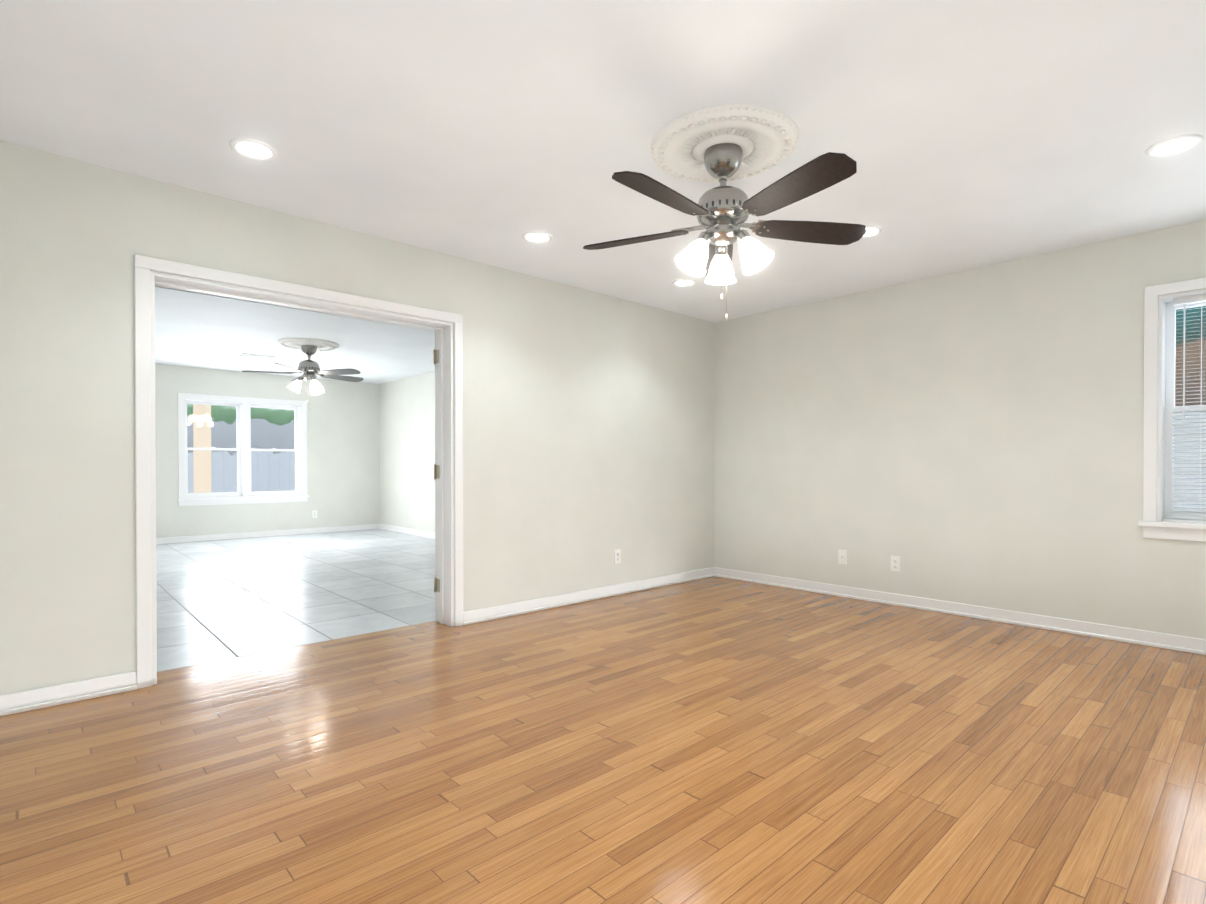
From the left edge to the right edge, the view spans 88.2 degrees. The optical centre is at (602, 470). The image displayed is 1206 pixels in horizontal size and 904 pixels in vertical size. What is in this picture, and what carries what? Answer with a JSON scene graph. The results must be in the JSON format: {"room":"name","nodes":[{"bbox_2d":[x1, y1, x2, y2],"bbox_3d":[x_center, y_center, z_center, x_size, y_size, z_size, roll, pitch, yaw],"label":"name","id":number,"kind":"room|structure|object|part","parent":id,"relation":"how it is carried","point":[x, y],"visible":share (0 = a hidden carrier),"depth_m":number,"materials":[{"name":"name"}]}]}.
{"room":"empty living room","nodes":[
{"label":"empty living room","id":0,"kind":"room"},
{"bbox_2d":[155,364,379,537],"bbox_3d":[-5.383,-0.232,9.153,4.200,2.440,0.200,0,1,-43],"label":"wall","id":1,"kind":"structure","parent":0,"point":[343,453],"depth_m":9.68,"materials":[{"name":"paint"}]},
{"bbox_2d":[177,393,308,505],"bbox_3d":[-5.295,-0.300,9.204,1.720,1.565,0.245,0,1,-43],"label":"window","id":2,"kind":"structure","parent":1,"relation":"in","point":[244,494],"depth_m":9.16,"materials":[{"name":"white wood"}]},
{"bbox_2d":[156,524,378,543],"bbox_3d":[-5.306,0.946,9.079,4.200,0.085,0.026,0,1,-43],"label":"baseboard","id":3,"kind":"structure","parent":1,"relation":"attached to","point":[181,539],"depth_m":9.28,"materials":[{"name":"white wood"}]},
{"bbox_2d":[312,510,316,517],"bbox_3d":[-4.541,0.683,9.796,0.070,0.115,0.010,0,1,-43],"label":"outlet","id":4,"kind":"object","parent":1,"relation":"attached to","point":[314,514],"visible":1,"depth_m":9.79,"materials":[{"name":"white plastic"}]},
{"bbox_2d":[156,529,434,671],"bbox_3d":[-3.218,1.036,6.820,4.600,0.060,6.580,0,1,-43],"label":"floor","id":5,"kind":"structure","parent":0,"point":[217,600],"depth_m":5.25,"materials":[{"name":"tile"}]},
{"bbox_2d":[0,140,713,694],"bbox_3d":[-1.058,-0.193,4.177,6.000,2.440,0.220,0,1,-43],"label":"wall","id":6,"kind":"structure","parent":0,"point":[588,432],"depth_m":3.50,"materials":[{"name":"paint"}]},
{"bbox_2d":[0,671,136,715],"bbox_3d":[-2.625,0.999,2.574,1.118,0.089,0.030,0,1,-43],"label":"baseboard","id":7,"kind":"structure","parent":6,"relation":"attached to","point":[29,700],"depth_m":2.78,"materials":[{"name":"white wood"}]},
{"bbox_2d":[134,254,462,688],"bbox_3d":[-1.649,0.001,3.620,1.746,2.060,0.238,0,1,-43],"label":"door frame","id":8,"kind":"structure","parent":6,"relation":"attached to","point":[144,265],"depth_m":3.42,"materials":[{"name":"white wood"}]},
{"bbox_3d":[-1.656,0.031,3.626,1.629,2.000,0.220,0,1,-43],"label":"door jamb with hinges","id":9,"kind":"part","parent":8,"relation":"part of","materials":[{"name":"white wood"}]},
{"bbox_2d":[463,567,714,624],"bbox_3d":[0.074,0.979,5.068,2.740,0.089,0.030,0,1,-43],"label":"baseboard","id":10,"kind":"structure","parent":6,"relation":"attached to","point":[497,612],"depth_m":4.81,"materials":[{"name":"white wood"}]},
{"bbox_2d":[614,549,620,563],"bbox_3d":[0.122,0.705,5.118,0.070,0.115,0.010,0,1,-43],"label":"electrical outlet","id":11,"kind":"object","parent":6,"relation":"attached to","point":[617,555],"visible":1,"depth_m":5.11,"materials":[{"name":"white plastic"}]},
{"bbox_2d":[379,371,434,532],"bbox_3d":[-1.603,-0.225,8.303,0.200,2.440,6.580,0,1,-43],"label":"wall","id":12,"kind":"structure","parent":0,"point":[407,449],"depth_m":9.71,"materials":[{"name":"paint"}]},
{"bbox_2d":[379,524,434,538],"bbox_3d":[-1.615,0.955,8.162,0.030,0.089,6.384,0,1,-43],"label":"baseboard","id":13,"kind":"structure","parent":12,"relation":"attached to","point":[427,534],"depth_m":9.69,"materials":[{"name":"white wood"}]},
{"bbox_2d":[0,576,1205,903],"bbox_3d":[0.469,1.070,2.534,6.000,0.060,4.720,0,1,-43],"label":"floor","id":14,"kind":"structure","parent":0,"point":[716,740],"depth_m":2.19,"materials":[{"name":"brown wood"}]},
{"bbox_2d":[0,0,1205,383],"bbox_3d":[-1.764,-1.459,4.931,6.000,0.080,11.300,0,1,-43],"label":"ceiling","id":15,"kind":"structure","parent":0,"point":[968,134],"depth_m":2.49,"materials":[{"name":"paint"}]},
{"bbox_2d":[229,138,277,160],"bbox_3d":[-1.519,-1.397,2.707,0.184,0.010,0.184,0,1,-43],"label":"recessed light","id":16,"kind":"object","parent":15,"relation":"in","point":[250,148],"visible":0.98,"depth_m":2.70,"materials":[{"name":"white"}]},
{"bbox_2d":[237,353,275,359],"bbox_3d":[-4.340,-1.433,7.793,0.380,0.016,0.220,0,1,-43],"label":"ceiling vent","id":17,"kind":"object","parent":15,"relation":"in","point":[255,356],"visible":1,"depth_m":7.75,"materials":[{"name":"white"}]},
{"bbox_2d":[242,338,362,409],"bbox_3d":[-3.320,-1.060,7.045,1.276,0.752,1.256,0,1,-43],"label":"ceiling fan","id":18,"kind":"object","parent":15,"relation":"hanging from","point":[309,348],"visible":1,"depth_m":6.93,"materials":[{"name":"brown wood"}]},
{"bbox_2d":[522,231,552,242],"bbox_3d":[-0.395,-1.405,3.745,0.184,0.010,0.184,0,1,-43],"label":"recessed light","id":19,"kind":"object","parent":15,"relation":"in","point":[537,237],"visible":1,"depth_m":3.73,"materials":[{"name":"white"}]},
{"bbox_2d":[672,279,696,286],"bbox_3d":[0.611,-1.412,4.675,0.184,0.010,0.184,0,1,-43],"label":"recessed light","id":20,"kind":"object","parent":15,"relation":"in","point":[684,282],"visible":0.98,"depth_m":4.66,"materials":[{"name":"white"}]},
{"bbox_2d":[583,104,866,320],"bbox_3d":[0.494,-1.025,2.648,1.245,0.752,1.281,0,1,-43],"label":"ceiling fan","id":21,"kind":"object","parent":15,"relation":"hanging from","point":[722,144],"visible":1,"depth_m":2.60,"materials":[{"name":"brown wood"}]},
{"bbox_2d":[862,225,882,237],"bbox_3d":[1.547,-1.404,3.661,0.184,0.010,0.184,0,1,-43],"label":"recessed light","id":22,"kind":"object","parent":15,"relation":"in","point":[872,230],"visible":0.6,"depth_m":3.63,"materials":[{"name":"white"}]},
{"bbox_2d":[1145,134,1202,156],"bbox_3d":[2.457,-1.397,2.677,0.184,0.010,0.184,0,1,-43],"label":"recessed light","id":23,"kind":"object","parent":15,"relation":"in","point":[1174,145],"visible":0.96,"depth_m":2.67,"materials":[{"name":"white"}]},
{"bbox_2d":[714,220,1205,638],"bbox_3d":[2.539,-0.196,4.557,0.200,2.440,4.105,0,1,-43],"label":"wall","id":24,"kind":"structure","parent":0,"point":[973,436],"depth_m":4.37,"materials":[{"name":"paint"}]},
{"bbox_2d":[838,549,846,564],"bbox_3d":[1.943,0.700,5.051,0.016,0.115,0.070,0,1,-43],"label":"outlet","id":25,"kind":"object","parent":24,"relation":"attached to","point":[842,556],"visible":1,"depth_m":5.05,"materials":[{"name":"white plastic"}]},
{"bbox_2d":[891,556,899,571],"bbox_3d":[2.230,0.707,4.744,0.010,0.115,0.070,0,1,-43],"label":"electrical outlet","id":26,"kind":"object","parent":24,"relation":"attached to","point":[895,563],"visible":1,"depth_m":4.74,"materials":[{"name":"white plastic"}]},
{"bbox_2d":[714,567,1205,654],"bbox_3d":[2.524,0.984,4.419,0.030,0.089,4.300,0,1,-43],"label":"baseboard","id":27,"kind":"structure","parent":24,"relation":"attached to","point":[1155,639],"depth_m":4.26,"materials":[{"name":"white wood"}]},
{"bbox_2d":[1138,277,1205,541],"bbox_3d":[3.611,-0.342,3.363,0.245,1.480,1.060,0,1,-43],"label":"window","id":28,"kind":"structure","parent":24,"relation":"in","point":[1164,517],"depth_m":3.64,"materials":[{"name":"white"}]}
]}

